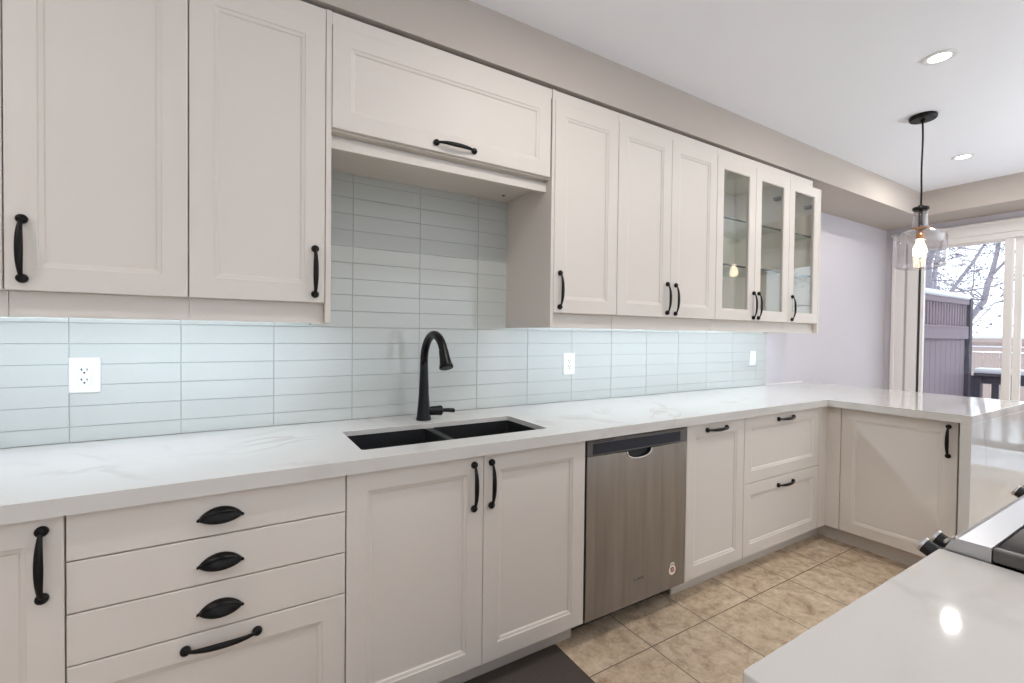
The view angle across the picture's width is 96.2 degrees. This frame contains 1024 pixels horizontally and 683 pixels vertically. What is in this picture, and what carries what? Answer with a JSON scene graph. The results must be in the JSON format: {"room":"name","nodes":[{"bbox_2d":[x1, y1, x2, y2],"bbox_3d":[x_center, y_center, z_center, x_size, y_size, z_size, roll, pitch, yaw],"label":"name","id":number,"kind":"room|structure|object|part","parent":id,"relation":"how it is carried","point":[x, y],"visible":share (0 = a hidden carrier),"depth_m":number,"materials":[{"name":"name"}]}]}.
{"room":"kitchen","nodes":[
{"label":"kitchen","id":0,"kind":"room"},
{"bbox_2d":[0,171,886,448],"bbox_3d":[0.487,-0.061,2.739,7.874,2.552,0.120,0,1,-31],"label":"wall","id":1,"kind":"structure","parent":0,"point":[409,262],"depth_m":2.06,"materials":[{"name":"tile"}]},
{"bbox_2d":[0,0,9,316],"bbox_3d":[-1.531,-0.590,1.206,0.380,1.044,0.377,0,1,-31],"label":"upper cabinet","id":2,"kind":"object","parent":1,"relation":"attached to","point":[4,294],"visible":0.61,"depth_m":1.15,"materials":[{"name":"paint"}]},
{"bbox_3d":[-1.438,-0.598,1.052,0.378,0.934,0.019,0,1,-31],"label":"door","id":3,"kind":"part","parent":2,"relation":"part of","materials":[{"name":"paint"}]},
{"bbox_3d":[-1.460,-0.098,1.087,0.379,0.066,0.016,0,1,-31],"label":"light rail","id":4,"kind":"part","parent":2,"relation":"part of","materials":[{"name":"paint"}]},
{"bbox_2d":[68,358,100,393],"bbox_3d":[-1.412,0.112,1.518,0.080,0.116,0.010,0,1,-31],"label":"power outlet","id":5,"kind":"object","parent":1,"relation":"attached to","point":[84,374],"visible":1,"depth_m":1.51,"materials":[{"name":"white plastic"}]},
{"bbox_2d":[78,365,90,385],"bbox_3d":[-1.411,0.112,1.515,0.033,0.067,0.003,0,1,-31],"label":"receptacle","id":6,"kind":"object","parent":5,"relation":"attached to","point":[84,371],"depth_m":1.51,"materials":[{"name":"white plastic"}]},
{"bbox_2d":[2,0,189,319],"bbox_3d":[-1.197,-0.589,1.390,0.380,1.044,0.408,0,1,-31],"label":"upper cabinet","id":7,"kind":"object","parent":1,"relation":"attached to","point":[96,92],"visible":1,"depth_m":1.24,"materials":[{"name":"paint"}]},
{"bbox_3d":[-1.236,-0.235,1.154,0.024,0.174,0.031,0,1,-31],"label":"handle","id":8,"kind":"part","parent":7,"relation":"part of","materials":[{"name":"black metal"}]},
{"bbox_3d":[-1.134,-0.097,1.285,0.379,0.066,0.016,0,1,-31],"label":"light rail","id":9,"kind":"part","parent":7,"relation":"part of","materials":[{"name":"paint"}]},
{"bbox_2d":[189,0,331,323],"bbox_3d":[-0.867,-0.588,1.594,0.393,1.044,0.415,0,1,-31],"label":"upper cabinet","id":10,"kind":"object","parent":1,"relation":"attached to","point":[257,68],"depth_m":1.44,"materials":[{"name":"paint"}]},
{"bbox_3d":[-0.810,-0.097,1.481,0.374,0.066,0.016,0,1,-31],"label":"light rail","id":11,"kind":"part","parent":10,"relation":"part of","materials":[{"name":"paint"}]},
{"bbox_3d":[-0.785,-1.086,1.441,0.375,0.042,0.018,0,1,-31],"label":"trim","id":12,"kind":"part","parent":10,"relation":"part of","materials":[{"name":"paint"}]},
{"bbox_3d":[-0.646,-0.231,1.511,0.024,0.174,0.031,0,1,-31],"label":"handle","id":13,"kind":"part","parent":10,"relation":"part of","materials":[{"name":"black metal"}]},
{"bbox_3d":[-0.715,-0.588,1.704,0.017,1.044,0.384,0,1,-31],"label":"end panel","id":14,"kind":"part","parent":10,"relation":"part of","materials":[{"name":"white wood"}]},
{"bbox_2d":[331,12,551,202],"bbox_3d":[-0.305,-0.889,1.927,0.911,0.441,0.415,0,1,-31],"label":"upper cabinet","id":15,"kind":"object","parent":1,"relation":"attached to","point":[407,111],"visible":0.96,"depth_m":1.77,"materials":[{"name":"paint"}]},
{"bbox_3d":[-0.218,-1.085,1.784,0.911,0.042,0.018,0,1,-31],"label":"trim","id":16,"kind":"part","parent":15,"relation":"part of","materials":[{"name":"paint"}]},
{"bbox_3d":[-0.211,-0.751,1.763,0.182,0.024,0.031,0,1,-31],"label":"handle","id":17,"kind":"part","parent":15,"relation":"part of","materials":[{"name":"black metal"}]},
{"bbox_2d":[506,89,618,328],"bbox_3d":[0.251,-0.587,2.271,0.396,1.044,0.415,0,1,-31],"label":"upper cabinet","id":18,"kind":"object","parent":1,"relation":"attached to","point":[586,133],"depth_m":2.13,"materials":[{"name":"paint"}]},
{"bbox_3d":[0.080,-0.587,2.185,0.015,1.044,0.384,0,1,-31],"label":"end panel","id":19,"kind":"part","parent":18,"relation":"part of","materials":[{"name":"white wood"}]},
{"bbox_3d":[0.221,-0.230,2.036,0.024,0.174,0.031,0,1,-31],"label":"handle","id":20,"kind":"part","parent":18,"relation":"part of","materials":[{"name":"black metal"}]},
{"bbox_3d":[0.323,-0.095,2.167,0.379,0.066,0.016,0,1,-31],"label":"light rail","id":21,"kind":"part","parent":18,"relation":"part of","materials":[{"name":"paint"}]},
{"bbox_3d":[0.348,-1.084,2.127,0.380,0.042,0.018,0,1,-31],"label":"trim","id":22,"kind":"part","parent":18,"relation":"part of","materials":[{"name":"paint"}]},
{"bbox_2d":[563,353,574,374],"bbox_3d":[0.319,0.125,2.566,0.080,0.122,0.010,0,1,-31],"label":"power outlet","id":23,"kind":"object","parent":1,"relation":"attached to","point":[568,358],"visible":1,"depth_m":2.56,"materials":[{"name":"white plastic"}]},
{"bbox_2d":[567,358,571,369],"bbox_3d":[0.321,0.125,2.563,0.033,0.067,0.003,0,1,-31],"label":"receptacle","id":24,"kind":"object","parent":23,"relation":"attached to","point":[569,360],"depth_m":2.56,"materials":[{"name":"white plastic"}]},
{"bbox_2d":[300,0,1023,230],"bbox_3d":[1.978,-1.176,0.277,7.674,0.209,5.608,0,1,-31],"label":"soffit","id":25,"kind":"structure","parent":1,"relation":"attached to","point":[467,29],"depth_m":2.34,"materials":[{"name":"paint"}]},
{"bbox_2d":[611,113,717,330],"bbox_3d":[0.749,-0.586,2.568,0.762,1.044,0.408,0,1,-31],"label":"upper cabinet","id":26,"kind":"object","parent":1,"relation":"attached to","point":[666,217],"visible":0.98,"depth_m":2.40,"materials":[{"name":"paint"}]},
{"bbox_3d":[0.671,-0.595,2.329,0.379,0.934,0.019,0,1,-31],"label":"door","id":27,"kind":"part","parent":26,"relation":"part of","materials":[{"name":"paint"}]},
{"bbox_3d":[0.812,-0.095,2.463,0.761,0.066,0.016,0,1,-31],"label":"light rail","id":28,"kind":"part","parent":26,"relation":"part of","materials":[{"name":"paint"}]},
{"bbox_3d":[0.838,-1.083,2.423,0.762,0.042,0.018,0,1,-31],"label":"trim","id":29,"kind":"part","parent":26,"relation":"part of","materials":[{"name":"paint"}]},
{"bbox_3d":[0.822,-0.226,2.400,0.024,0.174,0.031,0,1,-31],"label":"handle","id":30,"kind":"part","parent":26,"relation":"part of","materials":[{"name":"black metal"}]},
{"bbox_3d":[0.877,-0.223,2.433,0.024,0.174,0.031,0,1,-31],"label":"handle","id":31,"kind":"part","parent":26,"relation":"part of","materials":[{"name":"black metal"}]},
{"bbox_3d":[0.997,-0.594,2.526,0.379,0.934,0.019,0,1,-31],"label":"door","id":32,"kind":"part","parent":26,"relation":"part of","materials":[{"name":"paint"}]},
{"bbox_2d":[709,148,789,332],"bbox_3d":[1.402,-0.585,2.963,0.761,1.044,0.408,0,1,-31],"label":"upper cabinet","id":33,"kind":"object","parent":1,"relation":"attached to","point":[753,197],"visible":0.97,"depth_m":2.98,"materials":[{"name":"paint"}]},
{"bbox_3d":[1.324,-0.594,2.724,0.378,0.934,0.019,0,1,-31],"label":"door","id":34,"kind":"part","parent":33,"relation":"part of","materials":[{"name":"paint"}]},
{"bbox_3d":[1.464,-0.093,2.858,0.760,0.066,0.016,0,1,-31],"label":"light rail","id":35,"kind":"part","parent":33,"relation":"part of","materials":[{"name":"paint"}]},
{"bbox_2d":[722,266,777,277],"bbox_3d":[1.385,-0.460,2.989,0.722,0.010,0.323,0,1,-31],"label":"glass shelf","id":36,"kind":"object","parent":33,"relation":"attached to","point":[728,271],"depth_m":3.04,"materials":[{"name":"clear glass"}]},
{"bbox_3d":[1.490,-1.082,2.818,0.761,0.042,0.018,0,1,-31],"label":"trim","id":37,"kind":"part","parent":33,"relation":"part of","materials":[{"name":"paint"}]},
{"bbox_3d":[1.485,-0.221,2.801,0.024,0.174,0.031,0,1,-31],"label":"handle","id":38,"kind":"part","parent":33,"relation":"part of","materials":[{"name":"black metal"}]},
{"bbox_3d":[1.531,-0.221,2.829,0.024,0.174,0.031,0,1,-31],"label":"handle","id":39,"kind":"part","parent":33,"relation":"part of","materials":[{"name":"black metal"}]},
{"bbox_3d":[1.649,-0.593,2.921,0.378,0.934,0.019,0,1,-31],"label":"door","id":40,"kind":"part","parent":33,"relation":"part of","materials":[{"name":"paint"}]},
{"bbox_2d":[749,351,755,365],"bbox_3d":[1.824,0.129,3.477,0.080,0.114,0.009,0,1,-31],"label":"wall switch","id":41,"kind":"object","parent":1,"relation":"attached to","point":[752,354],"visible":1,"depth_m":3.47,"materials":[{"name":"white plastic"}]},
{"bbox_2d":[763,173,820,332],"bbox_3d":[1.896,-0.584,3.266,0.398,1.044,0.415,0,1,-31],"label":"upper cabinet","id":42,"kind":"object","parent":1,"relation":"attached to","point":[804,198],"depth_m":3.20,"materials":[{"name":"paint"}]},
{"bbox_3d":[2.051,-0.563,3.378,0.017,1.001,0.384,0,1,-31],"label":"end panel","id":43,"kind":"part","parent":42,"relation":"part of","materials":[{"name":"white wood"}]},
{"bbox_3d":[1.859,-0.220,3.028,0.024,0.174,0.031,0,1,-31],"label":"handle","id":44,"kind":"part","parent":42,"relation":"part of","materials":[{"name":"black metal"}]},
{"bbox_3d":[1.953,-0.093,3.154,0.379,0.066,0.016,0,1,-31],"label":"light rail","id":45,"kind":"part","parent":42,"relation":"part of","materials":[{"name":"paint"}]},
{"bbox_3d":[1.940,-1.082,3.090,0.288,0.042,0.018,0,1,-31],"label":"trim","id":46,"kind":"part","parent":42,"relation":"part of","materials":[{"name":"paint"}]},
{"bbox_2d":[794,275,809,278],"bbox_3d":[1.875,-0.460,3.285,0.341,0.010,0.323,0,1,-31],"label":"glass shelf","id":47,"kind":"object","parent":42,"relation":"attached to","point":[795,276],"depth_m":3.24,"materials":[{"name":"clear glass"}]},
{"bbox_2d":[0,382,1023,534],"bbox_3d":[0.167,0.788,1.741,6.093,0.881,1.288,0,1,-31],"label":"countertop","id":48,"kind":"structure","parent":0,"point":[55,480],"depth_m":1.65,"materials":[{"name":"white stone"}]},
{"bbox_2d":[416,331,454,420],"bbox_3d":[-0.274,0.148,1.905,0.168,0.384,0.300,0,1,-31],"label":"kitchen faucet","id":49,"kind":"object","parent":48,"relation":"on","point":[424,410],"visible":1,"depth_m":1.96,"materials":[{"name":"black metal"}]},
{"bbox_3d":[-0.321,0.024,1.884,0.034,0.138,0.251,0,1,-31],"label":"spout","id":50,"kind":"part","parent":49,"relation":"part of","materials":[{"name":"black metal"}]},
{"bbox_3d":[-0.308,0.300,2.009,0.118,0.045,0.044,0,1,-23],"label":"lever","id":51,"kind":"part","parent":49,"relation":"part of","materials":[{"name":"black metal"}]},
{"bbox_2d":[347,420,536,449],"bbox_3d":[-0.249,0.484,1.780,0.744,0.248,0.333,0,1,-31],"label":"sink","id":52,"kind":"object","parent":48,"relation":"in","point":[416,436],"visible":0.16,"depth_m":1.87,"materials":[{"name":"black stone"}]},
{"bbox_3d":[-0.418,0.484,1.677,0.348,0.248,0.333,0,1,-31],"label":"bowl","id":53,"kind":"part","parent":52,"relation":"part of","materials":[{"name":"black metal"}]},
{"bbox_3d":[-0.098,0.485,1.871,0.392,0.248,0.333,0,1,-31],"label":"bowl","id":54,"kind":"part","parent":52,"relation":"part of","materials":[{"name":"black stone"}]},
{"bbox_2d":[465,528,909,682],"bbox_3d":[1.947,1.322,0.323,7.874,0.100,5.820,0,1,-31],"label":"floor","id":55,"kind":"structure","parent":0,"point":[711,630],"depth_m":2.04,"materials":[{"name":"beige tile"}]},
{"bbox_2d":[0,516,66,682],"bbox_3d":[-1.328,0.800,1.193,0.380,0.839,0.641,0,1,-31],"label":"base cabinet","id":56,"kind":"object","parent":55,"relation":"on","point":[33,644],"visible":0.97,"depth_m":1.01,"materials":[{"name":"paint"}]},
{"bbox_3d":[-1.035,0.495,1.006,0.024,0.174,0.031,0,1,-31],"label":"handle","id":57,"kind":"part","parent":56,"relation":"part of","materials":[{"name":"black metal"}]},
{"bbox_2d":[66,476,345,682],"bbox_3d":[-0.904,0.801,1.449,0.609,0.839,0.641,0,1,-31],"label":"base cabinet","id":58,"kind":"object","parent":55,"relation":"on","point":[244,586],"visible":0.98,"depth_m":1.18,"materials":[{"name":"paint"}]},
{"bbox_3d":[-0.757,0.683,1.208,0.607,0.118,0.019,0,1,-31],"label":"drawer","id":59,"kind":"part","parent":58,"relation":"part of","materials":[{"name":"paint"}]},
{"bbox_3d":[-0.756,0.562,1.206,0.607,0.118,0.019,0,1,-31],"label":"drawer","id":60,"kind":"part","parent":58,"relation":"part of","materials":[{"name":"paint"}]},
{"bbox_3d":[-0.760,0.936,1.212,0.607,0.383,0.019,0,1,-31],"label":"drawer","id":61,"kind":"part","parent":58,"relation":"part of","materials":[{"name":"paint"}]},
{"bbox_3d":[-0.754,0.445,1.204,0.607,0.110,0.019,0,1,-31],"label":"drawer","id":62,"kind":"part","parent":58,"relation":"part of","materials":[{"name":"paint"}]},
{"bbox_3d":[-0.751,0.686,1.184,0.106,0.036,0.030,0,1,-31],"label":"handle","id":63,"kind":"part","parent":58,"relation":"part of","materials":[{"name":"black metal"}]},
{"bbox_3d":[-0.750,0.565,1.182,0.106,0.036,0.030,0,1,-31],"label":"handle","id":64,"kind":"part","parent":58,"relation":"part of","materials":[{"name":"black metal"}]},
{"bbox_3d":[-0.748,0.445,1.180,0.106,0.036,0.030,0,1,-31],"label":"handle","id":65,"kind":"part","parent":58,"relation":"part of","materials":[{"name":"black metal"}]},
{"bbox_3d":[-0.748,0.779,1.186,0.182,0.024,0.031,0,1,-31],"label":"handle","id":66,"kind":"part","parent":58,"relation":"part of","materials":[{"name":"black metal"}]},
{"bbox_2d":[344,441,584,682],"bbox_3d":[-0.252,0.802,1.844,0.913,0.839,0.641,0,1,-31],"label":"base cabinet","id":67,"kind":"object","parent":55,"relation":"on","point":[459,570],"visible":0.98,"depth_m":1.56,"materials":[{"name":"paint"}]},
{"bbox_3d":[-0.301,0.760,1.485,0.454,0.737,0.019,0,1,-31],"label":"door","id":68,"kind":"part","parent":67,"relation":"part of","materials":[{"name":"paint"}]},
{"bbox_3d":[-0.123,0.497,1.558,0.024,0.174,0.031,0,1,-31],"label":"handle","id":69,"kind":"part","parent":67,"relation":"part of","materials":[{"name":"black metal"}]},
{"bbox_3d":[-0.065,0.497,1.593,0.024,0.174,0.031,0,1,-31],"label":"handle","id":70,"kind":"part","parent":67,"relation":"part of","materials":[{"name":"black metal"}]},
{"bbox_3d":[0.089,0.760,1.722,0.454,0.737,0.019,0,1,-31],"label":"door","id":71,"kind":"part","parent":67,"relation":"part of","materials":[{"name":"paint"}]},
{"bbox_2d":[463,644,594,682],"bbox_3d":[-0.102,1.227,1.373,0.976,0.009,0.542,0,1,-31],"label":"floor mat","id":72,"kind":"object","parent":55,"relation":"on","point":[550,664],"visible":1,"depth_m":1.70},
{"bbox_2d":[571,427,686,629],"bbox_3d":[0.397,0.804,2.245,0.599,0.836,0.606,0,1,-31],"label":"dishwasher","id":73,"kind":"object","parent":55,"relation":"on","point":[635,484],"visible":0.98,"depth_m":1.97,"materials":[{"name":"silver metal"}]},
{"bbox_3d":[0.548,0.430,1.996,0.599,0.062,0.030,0,1,-31],"label":"control panel","id":74,"kind":"part","parent":73,"relation":"part of","materials":[{"name":"grey metal"}]},
{"bbox_2d":[668,418,744,594],"bbox_3d":[0.857,0.804,2.515,0.454,0.839,0.641,0,1,-31],"label":"base cabinet","id":75,"kind":"object","parent":55,"relation":"on","point":[714,451],"visible":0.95,"depth_m":2.27,"materials":[{"name":"paint"}]},
{"bbox_3d":[1.013,0.428,2.244,0.174,0.024,0.031,0,1,-31],"label":"handle","id":76,"kind":"part","parent":75,"relation":"part of","materials":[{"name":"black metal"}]},
{"bbox_2d":[728,406,841,570],"bbox_3d":[1.458,0.805,2.854,0.922,0.839,0.684,0,1,-31],"label":"base cabinet","id":77,"kind":"object","parent":55,"relation":"on","point":[780,475],"depth_m":2.62,"materials":[{"name":"paint"}]},
{"bbox_3d":[1.522,0.939,2.593,0.759,0.384,0.019,0,1,-31],"label":"drawer","id":78,"kind":"part","parent":77,"relation":"part of","materials":[{"name":"paint"}]},
{"bbox_3d":[1.526,0.569,2.587,0.759,0.350,0.019,0,1,-31],"label":"drawer","id":79,"kind":"part","parent":77,"relation":"part of","materials":[{"name":"paint"}]},
{"bbox_3d":[1.548,0.797,2.576,0.174,0.024,0.031,0,1,-31],"label":"handle","id":80,"kind":"part","parent":77,"relation":"part of","materials":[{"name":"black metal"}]},
{"bbox_3d":[1.545,0.428,2.566,0.174,0.024,0.031,0,1,-31],"label":"handle","id":81,"kind":"part","parent":77,"relation":"part of","materials":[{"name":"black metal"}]},
{"bbox_3d":[1.918,0.762,2.785,0.111,0.741,0.092,0,1,-31],"label":"corner filler","id":82,"kind":"part","parent":77,"relation":"part of","materials":[{"name":"white wood"}]},
{"bbox_2d":[818,408,959,565],"bbox_3d":[2.323,0.817,2.747,0.641,0.839,0.689,0,1,-31],"label":"base cabinet","id":83,"kind":"object","parent":55,"relation":"on","point":[899,475],"visible":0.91,"depth_m":2.54,"materials":[{"name":"paint"}]},
{"bbox_3d":[2.216,0.509,2.337,0.031,0.174,0.024,0,1,-31],"label":"handle","id":84,"kind":"part","parent":83,"relation":"part of","materials":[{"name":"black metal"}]},
{"bbox_2d":[916,484,1023,573],"bbox_3d":[1.250,0.803,0.760,0.766,0.907,0.751,0,1,-31],"label":"range","id":85,"kind":"object","parent":55,"relation":"on","point":[998,539],"visible":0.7,"depth_m":0.82,"materials":[{"name":"grey metal"}]},
{"bbox_3d":[0.767,0.379,0.857,0.030,0.028,0.017,0,1,-31],"label":"knob","id":86,"kind":"part","parent":85,"relation":"part of","materials":[{"name":"silver metal"}]},
{"bbox_3d":[0.775,0.387,0.845,0.033,0.038,0.036,0,1,-31],"label":"knob","id":87,"kind":"part","parent":85,"relation":"part of","materials":[{"name":"black plastic"}]},
{"bbox_3d":[0.822,0.379,0.890,0.030,0.028,0.017,0,1,-31],"label":"knob","id":88,"kind":"part","parent":85,"relation":"part of","materials":[{"name":"silver metal"}]},
{"bbox_3d":[0.829,0.387,0.878,0.033,0.038,0.036,0,1,-31],"label":"knob","id":89,"kind":"part","parent":85,"relation":"part of","materials":[{"name":"black plastic"}]},
{"bbox_3d":[1.108,0.380,0.998,0.764,0.071,0.075,0,1,-31],"label":"control panel","id":90,"kind":"part","parent":85,"relation":"part of","materials":[{"name":"metal"}]},
{"bbox_2d":[995,528,1023,573],"bbox_3d":[1.289,0.371,0.699,0.732,0.034,0.622,0,1,-31],"label":"cooktop","id":91,"kind":"object","parent":85,"relation":"in","point":[1011,540],"depth_m":0.79,"materials":[{"name":"black glass"}]},
{"bbox_3d":[1.286,0.380,1.171,0.030,0.028,0.017,0,1,-31],"label":"knob","id":92,"kind":"part","parent":85,"relation":"part of","materials":[{"name":"silver metal"}]},
{"bbox_3d":[1.294,0.388,1.159,0.033,0.038,0.036,0,1,-31],"label":"knob","id":93,"kind":"part","parent":85,"relation":"part of","materials":[{"name":"black plastic"}]},
{"bbox_3d":[0.687,0.837,0.375,0.589,0.839,0.714,0,1,-31],"label":"cabinet","id":94,"kind":"object","parent":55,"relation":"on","visible":0},
{"bbox_2d":[743,549,1023,682],"bbox_3d":[0.698,0.396,0.356,0.594,0.041,0.728,0,1,-31],"label":"countertop","id":95,"kind":"structure","parent":94,"relation":"on","point":[947,617],"depth_m":0.58,"materials":[{"name":"white stone"}]},
{"bbox_2d":[470,0,1023,191],"bbox_3d":[1.977,-1.330,0.280,7.874,0.100,5.820,0,1,-31],"label":"ceiling","id":96,"kind":"structure","parent":0,"point":[845,80],"depth_m":2.18,"materials":[{"name":"paint"}]},
{"bbox_2d":[893,111,947,270],"bbox_3d":[2.390,-0.871,2.682,0.240,0.886,0.240,0,1,-31],"label":"pendant lamp","id":97,"kind":"object","parent":96,"relation":"hanging from","point":[920,249],"visible":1,"depth_m":2.67,"materials":[{"name":"clear glass"}]},
{"bbox_3d":[2.386,-0.547,2.687,0.064,0.104,0.064,0,1,-31],"label":"bulb","id":98,"kind":"part","parent":97,"relation":"part of","materials":[{"name":"white glass"}]},
{"bbox_3d":[2.388,-0.717,2.684,0.020,0.099,0.020,0,1,-31],"label":"stem","id":99,"kind":"part","parent":97,"relation":"part of","materials":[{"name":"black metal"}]},
{"bbox_2d":[909,226,931,238],"bbox_3d":[2.388,-0.632,2.686,0.104,0.064,0.104,0,1,-31],"label":"socket","id":100,"kind":"object","parent":97,"relation":"attached to","point":[920,230],"depth_m":2.67,"materials":[{"name":"gold metal"}]},
{"bbox_3d":[2.387,-0.597,2.687,0.240,0.338,0.240,0,1,-31],"label":"lamp shade","id":101,"kind":"part","parent":97,"relation":"part of","materials":[{"name":"clear glass"}]},
{"bbox_3d":[2.392,-1.038,2.679,0.024,0.505,0.024,0,1,-31],"label":"cord","id":102,"kind":"part","parent":97,"relation":"part of","materials":[{"name":"black metal"}]},
{"bbox_2d":[922,49,957,64],"bbox_3d":[1.969,-1.307,2.114,0.124,0.006,0.124,0,1,-31],"label":"recessed light","id":103,"kind":"object","parent":96,"relation":"in","point":[941,56],"visible":1,"depth_m":2.11,"materials":[{"name":"white plastic"}]},
{"bbox_2d":[928,52,950,62],"bbox_3d":[1.969,-1.309,2.114,0.079,0.002,0.079,0,1,-31],"label":"diffuser","id":104,"kind":"object","parent":103,"relation":"attached to","point":[940,57],"depth_m":2.11,"materials":[{"name":"white plastic"}]},
{"bbox_2d":[951,153,974,159],"bbox_3d":[3.208,-1.312,3.266,0.124,0.006,0.124,0,1,-31],"label":"recessed light","id":105,"kind":"object","parent":96,"relation":"in","point":[969,155],"visible":1,"depth_m":3.26,"materials":[{"name":"white plastic"}]},
{"bbox_2d":[955,155,970,158],"bbox_3d":[3.208,-1.313,3.266,0.079,0.002,0.079,0,1,-31],"label":"diffuser","id":106,"kind":"object","parent":105,"relation":"attached to","point":[959,156],"depth_m":3.26,"materials":[{"name":"white plastic"}]},
{"bbox_2d":[883,210,1023,390],"bbox_3d":[5.299,0.001,2.314,0.120,2.552,5.608,0,1,-31],"label":"wall","id":107,"kind":"structure","parent":0,"point":[1015,214],"depth_m":4.60,"materials":[{"name":"paint"}]},
{"bbox_2d":[889,216,1023,390],"bbox_3d":[4.388,0.102,3.671,0.032,2.286,2.250,0,1,-31],"label":"trim","id":108,"kind":"structure","parent":107,"relation":"attached to","point":[1011,224],"depth_m":4.54,"materials":[{"name":"paint"}]},
{"bbox_2d":[904,230,1023,400],"bbox_3d":[4.432,0.157,3.700,0.127,2.176,1.989,0,1,-31],"label":"door","id":109,"kind":"structure","parent":107,"relation":"in","point":[1014,251],"depth_m":3.96,"materials":[{"name":"paint"}]},
{"bbox_3d":[4.627,0.169,3.448,0.035,2.085,1.198,0,1,-31],"label":"sliding sash","id":110,"kind":"part","parent":109,"relation":"part of","materials":[{"name":"paint"}]},
{"label":"outside","id":111,"kind":"structure","parent":0,"visible":0},
{"bbox_3d":[5.459,1.393,3.958,1.851,0.160,4.200,0,1,-31],"label":"deck","id":112,"kind":"object","parent":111,"visible":0},
{"bbox_2d":[923,288,972,396],"bbox_3d":[4.648,0.372,4.963,1.521,1.820,0.110,0,1,-31],"label":"privacy fence","id":113,"kind":"object","parent":112,"relation":"on","point":[948,321],"visible":0.59,"depth_m":4.99,"materials":[{"name":"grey wood"}]},
{"bbox_3d":[4.654,-0.161,4.955,1.341,0.025,0.070,0,1,-31],"label":"rail","id":114,"kind":"part","parent":113,"relation":"part of","materials":[{"name":"brown wood"}]},
{"bbox_3d":[4.664,-0.088,4.939,1.341,0.120,0.030,0,1,-31],"label":"rail","id":115,"kind":"part","parent":113,"relation":"part of","materials":[{"name":"brown wood"}]},
{"bbox_3d":[4.657,-0.448,4.950,1.341,0.060,0.070,0,1,-31],"label":"rail","id":116,"kind":"part","parent":113,"relation":"part of","materials":[{"name":"brown wood"}]},
{"bbox_3d":[5.260,0.390,5.334,0.090,1.785,0.090,0,1,-31],"label":"post","id":117,"kind":"part","parent":113,"relation":"part of","materials":[{"name":"brown wood"}]},
{"bbox_2d":[971,368,1023,399],"bbox_3d":[6.256,0.826,3.986,0.180,0.980,3.345,0,1,-31],"label":"deck railing","id":118,"kind":"object","parent":112,"relation":"on","point":[992,376],"visible":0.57,"depth_m":5.24,"materials":[{"name":"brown wood"}]},
{"bbox_3d":[5.416,0.842,5.375,0.100,0.885,0.100,0,1,-31],"label":"post","id":119,"kind":"part","parent":118,"relation":"part of","materials":[{"name":"brown wood"}]},
{"bbox_3d":[6.255,0.473,3.980,0.050,0.085,3.250,0,1,-31],"label":"rail","id":120,"kind":"part","parent":118,"relation":"part of","materials":[{"name":"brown wood"}]},
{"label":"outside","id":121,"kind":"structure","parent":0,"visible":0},
{"bbox_3d":[11.094,2.012,3.290,100.000,0.130,90.000,0,1,-31],"label":"snowy ground","id":122,"kind":"structure","parent":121,"visible":0},
{"bbox_2d":[926,242,1014,290],"bbox_3d":[25.282,-5.064,26.040,13.398,13.656,12.644,1,1,34],"label":"bare tree","id":123,"kind":"object","parent":122,"relation":"on","point":[938,251],"visible":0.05,"depth_m":25.81,"materials":[{"name":"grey plant"}]},
{"bbox_2d":[925,240,1023,345],"bbox_3d":[9.446,-2.053,10.278,5.681,7.784,5.251,0,1,-44],"label":"bare tree","id":124,"kind":"object","parent":122,"relation":"on","point":[929,283],"visible":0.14,"depth_m":10.02,"materials":[{"name":"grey plant"}]},
{"bbox_2d":[934,242,1023,364],"bbox_3d":[15.575,-3.670,15.815,9.407,11.461,10.346,0,1,-38],"label":"bare tree","id":125,"kind":"object","parent":122,"relation":"on","point":[996,256],"visible":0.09,"depth_m":15.02,"materials":[{"name":"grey plant"}]},
{"bbox_2d":[971,336,1023,401],"bbox_3d":[13.978,0.942,6.225,0.170,1.940,24.076,0,1,-31],"label":"fence","id":126,"kind":"object","parent":122,"relation":"on","point":[989,344],"visible":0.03,"depth_m":10.80,"materials":[{"name":"beige wood"}]},
{"bbox_3d":[14.016,0.083,6.183,0.110,0.100,24.000,0,1,-31],"label":"rail","id":127,"kind":"part","parent":126,"relation":"part of","materials":[{"name":"brown wood"}]},
{"bbox_3d":[14.013,0.293,6.187,0.110,0.100,24.000,0,1,-31],"label":"rail","id":128,"kind":"part","parent":126,"relation":"part of","materials":[{"name":"brown wood"}]},
{"bbox_3d":[14.027,0.213,6.193,0.040,0.200,24.000,0,1,-31],"label":"board panel","id":129,"kind":"part","parent":126,"relation":"part of","materials":[{"name":"brown wood"}]}
]}

